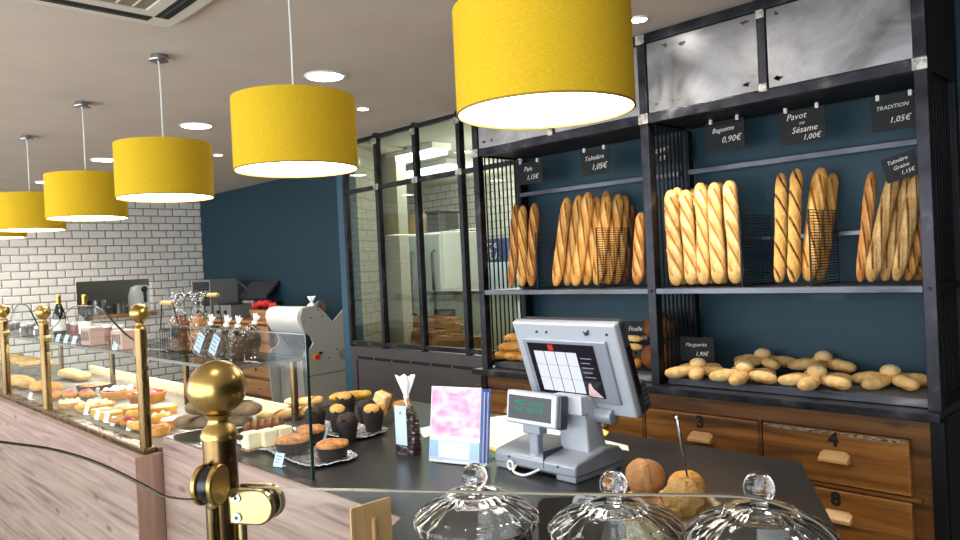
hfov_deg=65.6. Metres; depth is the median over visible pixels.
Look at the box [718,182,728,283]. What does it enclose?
baguette
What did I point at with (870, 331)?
wall
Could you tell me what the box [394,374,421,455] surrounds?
bag
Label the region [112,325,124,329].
jam jar
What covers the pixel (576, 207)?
baguette
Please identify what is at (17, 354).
bread
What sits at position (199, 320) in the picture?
bag
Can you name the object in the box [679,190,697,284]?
baguette
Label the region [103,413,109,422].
price tag
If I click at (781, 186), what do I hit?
baguette
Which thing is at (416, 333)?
wooden crate
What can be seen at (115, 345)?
price tag
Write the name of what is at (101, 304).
steel pot
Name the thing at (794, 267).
baguette
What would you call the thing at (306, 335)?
guard
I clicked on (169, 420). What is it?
tart
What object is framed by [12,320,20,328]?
jar
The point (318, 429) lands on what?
round cake
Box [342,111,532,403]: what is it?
window
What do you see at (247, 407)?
loaf
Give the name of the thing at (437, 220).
crate
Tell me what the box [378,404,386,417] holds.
bread chunk
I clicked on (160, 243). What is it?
wall
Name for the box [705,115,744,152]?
price card
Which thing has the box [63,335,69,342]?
price tag
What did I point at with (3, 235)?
pendant lamp
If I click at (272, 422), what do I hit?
loaf
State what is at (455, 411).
picture
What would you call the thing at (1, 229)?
diffuser
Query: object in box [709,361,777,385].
bread
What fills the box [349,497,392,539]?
card
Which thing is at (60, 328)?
champagne bottle
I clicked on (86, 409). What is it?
price tag
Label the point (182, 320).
bag
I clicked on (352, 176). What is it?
trim
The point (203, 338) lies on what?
bread bag
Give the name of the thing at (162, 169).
pendant lamp
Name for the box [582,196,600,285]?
baguette
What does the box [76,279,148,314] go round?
wall
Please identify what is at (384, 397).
bread chunk
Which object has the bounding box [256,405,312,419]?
loaf
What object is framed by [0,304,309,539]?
display case
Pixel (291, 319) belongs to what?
hood
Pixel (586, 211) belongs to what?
baguette
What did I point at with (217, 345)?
bread bag
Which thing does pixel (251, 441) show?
slice
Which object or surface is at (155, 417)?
tart
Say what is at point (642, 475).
bread roll
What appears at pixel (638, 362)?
baguette
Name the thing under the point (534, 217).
baguette
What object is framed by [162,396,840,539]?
countertop
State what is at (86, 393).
eclair
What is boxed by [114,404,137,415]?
tart
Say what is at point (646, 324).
round loaf
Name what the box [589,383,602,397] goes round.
picture
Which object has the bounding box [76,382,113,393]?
tart
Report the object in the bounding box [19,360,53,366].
bread
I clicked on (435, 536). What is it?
jar
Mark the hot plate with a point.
(233, 309)
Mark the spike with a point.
(676, 417)
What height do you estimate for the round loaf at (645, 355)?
0.157 m
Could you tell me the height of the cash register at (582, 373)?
0.510 m
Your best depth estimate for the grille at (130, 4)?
3.02 m
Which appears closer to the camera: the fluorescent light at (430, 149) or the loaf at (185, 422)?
the loaf at (185, 422)
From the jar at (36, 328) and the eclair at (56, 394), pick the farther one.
the jar at (36, 328)
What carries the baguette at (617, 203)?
on the rack
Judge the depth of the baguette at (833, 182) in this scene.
3.58 m
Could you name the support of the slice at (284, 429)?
on the cake tray at (238, 441)
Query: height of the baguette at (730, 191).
0.521 m
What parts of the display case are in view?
post, post, post, brass rail, post, post, panel, post, rail, post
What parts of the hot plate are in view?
hot plate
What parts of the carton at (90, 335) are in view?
carton lid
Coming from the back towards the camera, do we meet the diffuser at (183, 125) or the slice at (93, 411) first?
the diffuser at (183, 125)
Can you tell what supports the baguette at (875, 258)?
on the rack
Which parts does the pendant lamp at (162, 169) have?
cord, lamp shade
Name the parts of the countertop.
panel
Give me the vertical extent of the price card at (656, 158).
0.136 m
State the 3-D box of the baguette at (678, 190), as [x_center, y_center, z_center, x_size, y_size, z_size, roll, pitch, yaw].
[1.065,-0.181,3.963,0.071,0.525,0.059,-2,0,30]
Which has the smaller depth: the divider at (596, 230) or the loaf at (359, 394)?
the loaf at (359, 394)
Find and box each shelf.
[484,284,674,294]
[656,280,922,293]
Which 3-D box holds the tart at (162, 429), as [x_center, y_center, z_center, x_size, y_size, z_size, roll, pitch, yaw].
[-1.557,0.772,3.614,0.105,0.053,0.105,-3,1,-44]
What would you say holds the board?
on the countertop
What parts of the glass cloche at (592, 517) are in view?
knob, lid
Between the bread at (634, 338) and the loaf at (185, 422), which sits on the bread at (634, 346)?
the bread at (634, 338)
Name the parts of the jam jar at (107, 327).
jar lid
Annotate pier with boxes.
[381,155,413,349]
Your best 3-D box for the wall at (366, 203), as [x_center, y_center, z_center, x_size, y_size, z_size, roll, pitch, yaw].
[-1.063,0.285,7.255,0.066,2.925,0.852,-3,0,12]
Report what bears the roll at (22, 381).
on the display case
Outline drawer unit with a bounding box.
[476,375,959,539]
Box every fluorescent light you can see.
[385,142,450,162]
[405,158,456,177]
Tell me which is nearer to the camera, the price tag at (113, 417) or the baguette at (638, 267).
the price tag at (113, 417)
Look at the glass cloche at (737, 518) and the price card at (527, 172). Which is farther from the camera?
the price card at (527, 172)
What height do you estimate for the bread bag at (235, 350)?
0.218 m
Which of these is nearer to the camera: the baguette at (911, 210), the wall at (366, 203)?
the baguette at (911, 210)
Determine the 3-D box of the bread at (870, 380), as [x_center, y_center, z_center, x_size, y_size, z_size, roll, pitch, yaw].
[1.821,0.473,3.319,0.314,0.103,0.326,-3,0,-23]
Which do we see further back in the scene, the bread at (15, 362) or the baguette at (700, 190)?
the bread at (15, 362)
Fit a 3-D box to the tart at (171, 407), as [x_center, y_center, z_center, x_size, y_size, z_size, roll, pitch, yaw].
[-1.788,0.782,4.204,0.162,0.047,0.161,-3,1,-44]
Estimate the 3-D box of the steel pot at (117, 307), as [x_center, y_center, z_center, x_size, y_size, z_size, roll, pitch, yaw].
[-5.061,0.537,10.457,0.252,0.145,0.168,-3,1,-44]
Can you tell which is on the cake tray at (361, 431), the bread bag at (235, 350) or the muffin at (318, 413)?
the muffin at (318, 413)
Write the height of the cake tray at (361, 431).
0.014 m
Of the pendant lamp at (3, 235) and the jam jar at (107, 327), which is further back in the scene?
the pendant lamp at (3, 235)
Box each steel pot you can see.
[87,300,109,314]
[109,303,128,313]
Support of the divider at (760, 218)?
on the rack
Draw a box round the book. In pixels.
[429,386,490,464]
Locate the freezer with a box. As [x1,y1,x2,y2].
[409,231,478,328]
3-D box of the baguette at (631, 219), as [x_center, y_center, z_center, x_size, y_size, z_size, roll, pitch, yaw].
[0.886,-0.158,4.459,0.059,0.479,0.159,-2,0,33]
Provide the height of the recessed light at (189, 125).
0.010 m
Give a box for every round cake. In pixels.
[274,433,309,454]
[295,424,325,443]
[315,438,348,460]
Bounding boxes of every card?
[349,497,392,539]
[517,158,542,184]
[580,145,609,176]
[624,321,649,344]
[655,139,673,165]
[680,336,714,361]
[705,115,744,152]
[779,102,825,145]
[870,89,915,132]
[880,149,917,183]
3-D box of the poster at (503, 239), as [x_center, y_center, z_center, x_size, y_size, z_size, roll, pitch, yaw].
[0.135,-0.074,10.145,0.102,0.685,0.907,-3,1,-44]
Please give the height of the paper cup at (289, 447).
0.040 m
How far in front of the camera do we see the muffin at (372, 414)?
3.15 m
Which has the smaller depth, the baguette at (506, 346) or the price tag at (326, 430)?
the price tag at (326, 430)
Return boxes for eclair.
[52,390,61,398]
[62,389,78,398]
[79,388,94,397]
[108,415,123,424]
[119,416,135,426]
[124,410,137,419]
[127,421,138,431]
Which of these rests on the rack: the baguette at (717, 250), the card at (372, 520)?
the baguette at (717, 250)
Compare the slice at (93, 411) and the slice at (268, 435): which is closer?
the slice at (268, 435)
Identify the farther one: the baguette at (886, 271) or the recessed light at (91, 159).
the recessed light at (91, 159)
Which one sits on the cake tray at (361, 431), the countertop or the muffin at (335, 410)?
the muffin at (335, 410)
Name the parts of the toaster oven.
control panel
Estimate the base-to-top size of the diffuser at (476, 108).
0.004 m
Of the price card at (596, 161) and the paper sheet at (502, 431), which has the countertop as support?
the paper sheet at (502, 431)
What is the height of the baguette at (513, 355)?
0.063 m
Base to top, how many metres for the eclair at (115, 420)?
0.051 m
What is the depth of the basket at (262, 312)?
8.24 m
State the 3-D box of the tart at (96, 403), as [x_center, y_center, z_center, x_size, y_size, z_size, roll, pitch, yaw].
[-2.277,0.796,4.406,0.219,0.061,0.218,-3,1,-44]
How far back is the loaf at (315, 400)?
3.88 m
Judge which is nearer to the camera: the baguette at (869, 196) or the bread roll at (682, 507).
the bread roll at (682, 507)
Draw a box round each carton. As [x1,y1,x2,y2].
[80,326,104,345]
[111,329,134,349]
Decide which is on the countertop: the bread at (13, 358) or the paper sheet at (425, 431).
the paper sheet at (425, 431)
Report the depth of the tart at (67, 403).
4.49 m
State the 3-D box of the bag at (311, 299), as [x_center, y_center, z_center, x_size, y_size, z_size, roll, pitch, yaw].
[-1.714,0.321,7.581,0.104,0.112,0.099,-3,0,5]
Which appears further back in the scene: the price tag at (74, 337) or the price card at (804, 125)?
the price tag at (74, 337)
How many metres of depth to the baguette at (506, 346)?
4.82 m
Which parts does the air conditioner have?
panel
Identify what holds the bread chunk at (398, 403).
on the countertop
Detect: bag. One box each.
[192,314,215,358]
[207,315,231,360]
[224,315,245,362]
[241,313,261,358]
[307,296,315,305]
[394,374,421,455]
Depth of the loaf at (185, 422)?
3.42 m
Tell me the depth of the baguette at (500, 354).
4.86 m
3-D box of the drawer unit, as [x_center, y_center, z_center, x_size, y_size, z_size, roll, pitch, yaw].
[1.084,1.148,4.062,0.522,1.044,2.687,-3,1,-44]
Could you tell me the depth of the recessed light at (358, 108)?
5.32 m
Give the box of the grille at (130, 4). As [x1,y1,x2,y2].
[101,0,155,8]
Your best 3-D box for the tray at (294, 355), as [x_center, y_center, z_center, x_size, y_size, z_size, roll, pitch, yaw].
[-1.885,0.892,7.586,0.210,0.061,0.560,-3,1,-44]
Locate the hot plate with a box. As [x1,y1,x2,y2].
[214,302,253,317]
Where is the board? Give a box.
[537,495,586,539]
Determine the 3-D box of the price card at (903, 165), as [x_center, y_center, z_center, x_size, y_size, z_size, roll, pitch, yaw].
[1.786,-0.440,3.165,0.006,0.135,0.156,-3,1,-44]
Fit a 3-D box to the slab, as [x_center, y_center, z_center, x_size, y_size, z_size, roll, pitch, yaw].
[1.062,0.607,4.039,0.544,0.035,2.654,-3,1,-44]
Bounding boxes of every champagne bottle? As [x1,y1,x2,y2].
[53,295,66,336]
[78,294,92,340]
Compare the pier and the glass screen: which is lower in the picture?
the glass screen
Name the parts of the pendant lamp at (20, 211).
cord, lamp shade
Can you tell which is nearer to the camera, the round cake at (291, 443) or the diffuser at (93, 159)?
the round cake at (291, 443)
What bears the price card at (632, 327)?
on the baguette
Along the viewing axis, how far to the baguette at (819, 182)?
3.50 m
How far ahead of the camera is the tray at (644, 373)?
4.65 m
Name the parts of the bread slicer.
pusher arm, plate, pusher arm, plate, knob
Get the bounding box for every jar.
[8,322,13,330]
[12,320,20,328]
[19,323,28,332]
[27,322,35,330]
[33,326,38,335]
[66,321,70,334]
[70,321,78,335]
[101,324,113,339]
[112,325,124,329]
[423,533,531,539]
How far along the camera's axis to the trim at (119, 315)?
9.84 m
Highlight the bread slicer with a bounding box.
[265,306,345,405]
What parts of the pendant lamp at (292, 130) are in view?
cord, lamp shade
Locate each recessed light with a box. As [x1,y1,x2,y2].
[90,158,112,161]
[179,122,212,128]
[304,70,345,81]
[357,107,368,110]
[632,15,647,22]
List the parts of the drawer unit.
steel leg, drawer, drawer, handle, drawer, rail, handle, drawer, handle, drawer, rail, steel leg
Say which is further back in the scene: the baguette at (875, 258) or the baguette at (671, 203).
the baguette at (671, 203)
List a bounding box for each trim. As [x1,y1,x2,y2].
[75,311,156,320]
[336,172,363,390]
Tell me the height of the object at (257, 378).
1.246 m
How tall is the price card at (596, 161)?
0.165 m
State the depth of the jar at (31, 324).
6.53 m
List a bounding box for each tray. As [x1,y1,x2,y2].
[237,440,275,449]
[267,443,357,466]
[272,354,300,357]
[293,420,387,438]
[495,360,666,381]
[668,375,927,407]
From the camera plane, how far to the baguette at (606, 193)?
4.52 m
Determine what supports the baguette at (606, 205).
on the rack
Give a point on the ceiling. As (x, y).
(396, 57)
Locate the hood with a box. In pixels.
[265,306,308,333]
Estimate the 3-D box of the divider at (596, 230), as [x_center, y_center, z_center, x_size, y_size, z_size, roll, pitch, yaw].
[0.774,-0.074,4.287,0.332,0.341,0.007,-3,1,-44]
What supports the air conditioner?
attached to the ceiling
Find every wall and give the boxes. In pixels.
[0,201,203,382]
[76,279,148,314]
[200,176,341,320]
[355,147,381,346]
[407,174,518,286]
[526,0,959,386]
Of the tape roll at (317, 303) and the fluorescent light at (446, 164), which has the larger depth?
the fluorescent light at (446, 164)
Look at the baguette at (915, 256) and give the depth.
3.13 m
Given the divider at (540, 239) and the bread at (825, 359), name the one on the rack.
the divider at (540, 239)
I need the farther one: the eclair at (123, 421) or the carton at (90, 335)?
the carton at (90, 335)
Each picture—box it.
[431,387,480,437]
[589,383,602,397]
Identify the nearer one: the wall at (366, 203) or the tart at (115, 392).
the tart at (115, 392)
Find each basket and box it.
[159,293,223,354]
[249,308,267,319]
[648,490,720,539]
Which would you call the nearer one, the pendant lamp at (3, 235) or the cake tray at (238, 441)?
the cake tray at (238, 441)
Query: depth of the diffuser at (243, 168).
2.91 m
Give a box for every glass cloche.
[413,463,539,539]
[548,470,684,539]
[685,472,839,539]
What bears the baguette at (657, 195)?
on the rack
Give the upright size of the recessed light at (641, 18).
0.010 m
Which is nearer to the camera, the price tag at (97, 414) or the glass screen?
the glass screen
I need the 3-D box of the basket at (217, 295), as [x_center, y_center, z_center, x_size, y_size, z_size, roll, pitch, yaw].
[-1.560,0.285,4.026,0.296,0.310,0.267,-3,1,-44]
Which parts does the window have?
panel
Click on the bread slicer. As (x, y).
(325, 335)
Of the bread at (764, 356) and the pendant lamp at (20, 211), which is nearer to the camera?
the bread at (764, 356)
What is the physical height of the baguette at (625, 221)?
0.530 m
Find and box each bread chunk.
[373,389,393,408]
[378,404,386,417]
[392,399,411,413]
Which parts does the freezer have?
handle, door, handle, door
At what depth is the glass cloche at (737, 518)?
1.11 m
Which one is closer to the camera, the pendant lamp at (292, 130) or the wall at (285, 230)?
the pendant lamp at (292, 130)
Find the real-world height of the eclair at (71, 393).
0.061 m
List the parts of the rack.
post, rail, rail, sheet panel, post, sheet panel, rail, post, rail, post, sheet panel, rail, rail, sheet panel, post, rail, rail, rail, post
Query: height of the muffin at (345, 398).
0.119 m
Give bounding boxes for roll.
[11,375,35,387]
[29,381,62,391]
[57,368,90,380]
[314,301,325,310]
[625,458,664,497]
[647,496,675,515]
[662,476,707,517]
[668,470,705,492]
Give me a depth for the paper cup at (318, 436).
2.99 m
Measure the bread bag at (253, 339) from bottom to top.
0.218 m
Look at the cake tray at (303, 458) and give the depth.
2.78 m
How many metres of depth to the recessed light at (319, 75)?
4.38 m
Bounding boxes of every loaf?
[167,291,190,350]
[173,415,252,429]
[184,400,261,415]
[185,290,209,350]
[243,416,283,430]
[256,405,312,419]
[284,396,323,406]
[329,390,371,401]
[641,343,674,368]
[643,314,676,340]
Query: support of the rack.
on the slab
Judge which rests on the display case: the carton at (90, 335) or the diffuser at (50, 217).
the carton at (90, 335)
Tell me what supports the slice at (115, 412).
on the display case
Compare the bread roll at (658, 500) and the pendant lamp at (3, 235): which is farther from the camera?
the pendant lamp at (3, 235)
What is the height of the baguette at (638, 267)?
0.406 m
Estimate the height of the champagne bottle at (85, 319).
0.322 m
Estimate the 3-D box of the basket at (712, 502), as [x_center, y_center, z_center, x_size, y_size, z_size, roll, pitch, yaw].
[0.394,0.577,1.560,0.230,0.178,0.230,-3,0,-18]
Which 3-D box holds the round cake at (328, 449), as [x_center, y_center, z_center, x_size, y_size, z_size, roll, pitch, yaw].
[-0.547,0.661,2.765,0.124,0.067,0.124,-3,1,-44]
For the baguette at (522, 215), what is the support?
on the rack
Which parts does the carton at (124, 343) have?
carton lid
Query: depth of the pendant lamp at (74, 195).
4.56 m
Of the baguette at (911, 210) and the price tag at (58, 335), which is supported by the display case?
the price tag at (58, 335)
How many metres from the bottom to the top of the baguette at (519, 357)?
0.063 m
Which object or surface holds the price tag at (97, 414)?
on the display case
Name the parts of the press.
lever, press lid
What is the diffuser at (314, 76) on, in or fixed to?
attached to the recessed light at (319, 75)
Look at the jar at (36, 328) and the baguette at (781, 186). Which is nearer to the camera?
the baguette at (781, 186)
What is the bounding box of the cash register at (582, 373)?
[495,317,650,483]
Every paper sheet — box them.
[420,426,429,437]
[489,415,559,448]
[605,440,628,450]
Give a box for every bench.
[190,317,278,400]
[427,288,520,349]
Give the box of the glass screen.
[0,360,836,539]
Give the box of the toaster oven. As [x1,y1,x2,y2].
[191,278,237,316]
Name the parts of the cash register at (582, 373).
frame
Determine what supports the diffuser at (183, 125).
attached to the recessed light at (189, 125)
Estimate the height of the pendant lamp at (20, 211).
0.729 m
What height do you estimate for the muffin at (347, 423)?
0.115 m
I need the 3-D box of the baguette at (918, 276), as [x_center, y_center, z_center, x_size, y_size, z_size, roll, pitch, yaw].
[1.883,-0.034,3.175,0.099,0.157,0.049,-3,1,-36]
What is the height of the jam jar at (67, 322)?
0.106 m
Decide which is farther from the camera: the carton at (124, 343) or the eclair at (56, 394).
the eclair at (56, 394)
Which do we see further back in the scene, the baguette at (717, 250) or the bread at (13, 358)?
the bread at (13, 358)
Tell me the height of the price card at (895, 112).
0.162 m
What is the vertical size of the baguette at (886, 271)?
0.463 m
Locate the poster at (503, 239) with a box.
[487,238,517,287]
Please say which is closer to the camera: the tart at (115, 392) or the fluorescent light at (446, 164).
the tart at (115, 392)
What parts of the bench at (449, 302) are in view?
oven door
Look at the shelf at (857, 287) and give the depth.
3.39 m
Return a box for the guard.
[172,325,314,479]
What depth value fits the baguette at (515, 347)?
4.74 m
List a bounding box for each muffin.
[303,405,325,424]
[327,404,349,432]
[335,391,355,413]
[335,412,359,440]
[355,398,377,424]
[361,404,383,432]
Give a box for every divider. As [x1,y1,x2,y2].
[535,233,565,288]
[595,228,632,287]
[739,215,773,286]
[807,209,839,285]
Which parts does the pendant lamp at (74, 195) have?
cord, lamp shade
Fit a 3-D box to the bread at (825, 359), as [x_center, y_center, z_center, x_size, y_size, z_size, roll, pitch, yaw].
[1.690,0.451,3.670,0.326,0.103,0.314,-2,1,44]
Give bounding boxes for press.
[236,280,279,308]
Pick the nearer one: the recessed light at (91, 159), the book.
the book
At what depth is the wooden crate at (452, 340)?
6.70 m
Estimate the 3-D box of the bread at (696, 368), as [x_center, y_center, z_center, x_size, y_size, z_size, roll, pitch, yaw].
[1.105,0.503,3.826,0.314,0.103,0.326,-3,0,2]
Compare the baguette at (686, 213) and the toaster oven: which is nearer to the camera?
the baguette at (686, 213)
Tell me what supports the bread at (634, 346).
on the baguette
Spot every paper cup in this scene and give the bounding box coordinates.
[275,440,309,454]
[309,431,324,443]
[316,445,348,460]
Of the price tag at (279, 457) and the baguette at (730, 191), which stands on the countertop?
the price tag at (279, 457)
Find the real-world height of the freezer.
2.154 m
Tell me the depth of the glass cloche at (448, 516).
1.29 m
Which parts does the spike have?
blade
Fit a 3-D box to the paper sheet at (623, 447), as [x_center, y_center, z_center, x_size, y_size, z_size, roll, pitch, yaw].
[0.500,0.655,2.781,0.067,0.002,0.186,-3,1,-34]
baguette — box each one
[494,351,512,358]
[497,342,517,350]
[504,333,517,341]
[504,351,520,359]
[508,204,518,286]
[511,343,519,351]
[517,354,522,360]
[518,205,526,286]
[526,203,539,286]
[552,197,570,286]
[563,195,582,285]
[571,192,592,286]
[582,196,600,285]
[593,196,611,285]
[601,190,610,284]
[603,194,623,283]
[613,195,628,283]
[622,204,634,283]
[632,212,644,284]
[634,357,643,368]
[645,195,658,282]
[664,190,683,285]
[673,187,686,284]
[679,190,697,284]
[690,188,700,284]
[694,182,710,284]
[705,185,713,283]
[707,182,725,283]
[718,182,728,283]
[723,180,743,283]
[773,173,787,282]
[787,168,802,282]
[801,167,827,281]
[816,173,838,280]
[856,171,876,281]
[865,180,898,281]
[880,176,911,280]
[892,174,919,280]
[904,214,921,280]
[914,258,922,280]
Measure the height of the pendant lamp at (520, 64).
0.759 m
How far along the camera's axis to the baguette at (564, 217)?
4.49 m
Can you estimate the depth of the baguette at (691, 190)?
3.91 m
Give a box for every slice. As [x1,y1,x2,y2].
[91,406,112,418]
[100,409,122,421]
[241,430,261,451]
[257,428,276,448]
[273,424,291,436]
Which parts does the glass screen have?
post, clamp plate, clamp plate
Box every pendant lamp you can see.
[0,135,66,231]
[0,232,26,239]
[43,101,128,220]
[112,53,214,202]
[230,0,358,177]
[452,0,635,129]
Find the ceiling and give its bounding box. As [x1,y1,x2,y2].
[0,0,755,193]
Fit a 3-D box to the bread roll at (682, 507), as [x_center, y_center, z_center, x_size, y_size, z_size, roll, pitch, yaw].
[0.414,0.458,1.498,0.088,0.086,0.090,-3,1,-44]
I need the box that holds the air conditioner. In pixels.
[20,0,212,27]
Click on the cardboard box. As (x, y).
(412, 217)
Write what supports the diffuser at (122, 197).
attached to the pendant lamp at (162, 169)
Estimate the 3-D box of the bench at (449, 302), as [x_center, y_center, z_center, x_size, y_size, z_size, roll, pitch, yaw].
[0.673,0.924,7.468,0.630,1.479,3.059,-3,1,-44]
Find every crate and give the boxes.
[412,328,446,349]
[413,316,462,342]
[425,210,458,232]
[436,334,481,354]
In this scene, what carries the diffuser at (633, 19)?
attached to the recessed light at (641, 18)
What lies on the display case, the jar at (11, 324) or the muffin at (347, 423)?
the jar at (11, 324)
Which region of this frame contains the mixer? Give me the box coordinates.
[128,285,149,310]
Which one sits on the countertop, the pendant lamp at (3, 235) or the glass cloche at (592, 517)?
the glass cloche at (592, 517)
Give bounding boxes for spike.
[675,416,687,475]
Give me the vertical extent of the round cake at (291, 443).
0.064 m
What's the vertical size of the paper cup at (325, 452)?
0.042 m
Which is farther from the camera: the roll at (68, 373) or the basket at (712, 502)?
the roll at (68, 373)
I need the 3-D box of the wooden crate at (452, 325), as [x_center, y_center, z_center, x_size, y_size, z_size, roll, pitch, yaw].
[-0.489,1.106,7.853,0.222,1.220,0.735,-3,1,-44]
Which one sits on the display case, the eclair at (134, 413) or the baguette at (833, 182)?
the eclair at (134, 413)
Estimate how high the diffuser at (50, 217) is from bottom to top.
0.004 m
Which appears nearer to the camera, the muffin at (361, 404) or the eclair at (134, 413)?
the muffin at (361, 404)
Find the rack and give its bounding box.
[471,0,959,411]
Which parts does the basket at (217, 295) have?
wooden handle, wooden handle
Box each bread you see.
[0,353,23,356]
[10,357,38,362]
[12,359,39,364]
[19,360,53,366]
[628,335,642,341]
[630,343,642,349]
[665,358,725,380]
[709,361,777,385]
[734,348,795,370]
[778,365,853,390]
[787,351,856,372]
[852,364,926,390]
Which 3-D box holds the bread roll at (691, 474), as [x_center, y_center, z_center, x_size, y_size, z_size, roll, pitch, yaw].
[0.445,0.470,1.601,0.081,0.080,0.081,-3,1,-44]
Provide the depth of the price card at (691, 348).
3.94 m
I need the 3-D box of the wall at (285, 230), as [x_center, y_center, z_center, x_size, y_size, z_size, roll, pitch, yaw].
[-2.466,0.346,9.264,0.100,2.905,4.430,-3,1,-44]
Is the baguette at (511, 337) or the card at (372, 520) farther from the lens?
the baguette at (511, 337)
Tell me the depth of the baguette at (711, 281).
3.83 m
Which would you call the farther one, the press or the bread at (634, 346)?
the press
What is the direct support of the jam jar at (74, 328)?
on the display case
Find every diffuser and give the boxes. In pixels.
[0,228,62,230]
[49,216,125,219]
[93,159,112,160]
[117,194,211,200]
[182,124,210,127]
[236,162,355,174]
[307,72,342,80]
[460,92,632,125]
[632,18,646,21]
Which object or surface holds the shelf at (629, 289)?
attached to the rack
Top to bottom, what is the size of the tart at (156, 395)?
0.066 m
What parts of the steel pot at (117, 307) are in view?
pot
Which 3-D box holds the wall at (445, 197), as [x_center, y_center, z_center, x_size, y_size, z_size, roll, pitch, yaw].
[0.050,0.209,10.397,0.100,2.925,11.100,-3,1,-44]
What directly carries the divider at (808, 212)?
on the rack
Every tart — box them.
[57,397,82,408]
[74,398,115,412]
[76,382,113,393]
[99,384,136,399]
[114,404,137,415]
[127,389,166,403]
[151,403,177,414]
[151,410,172,424]
[152,423,170,436]
[159,416,176,428]
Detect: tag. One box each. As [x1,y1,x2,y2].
[55,334,60,341]
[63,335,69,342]
[71,336,77,343]
[83,406,90,414]
[94,411,100,419]
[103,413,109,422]
[110,416,117,425]
[112,341,117,349]
[273,452,285,467]
[323,428,327,438]
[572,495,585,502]
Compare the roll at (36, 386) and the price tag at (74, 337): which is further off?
the roll at (36, 386)
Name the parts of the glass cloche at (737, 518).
knob, lid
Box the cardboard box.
[409,214,426,233]
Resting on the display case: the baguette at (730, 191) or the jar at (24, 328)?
the jar at (24, 328)
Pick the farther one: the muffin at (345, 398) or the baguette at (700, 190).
the baguette at (700, 190)
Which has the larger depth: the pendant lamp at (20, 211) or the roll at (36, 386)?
the pendant lamp at (20, 211)
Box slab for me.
[472,365,959,423]
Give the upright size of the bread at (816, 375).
0.103 m

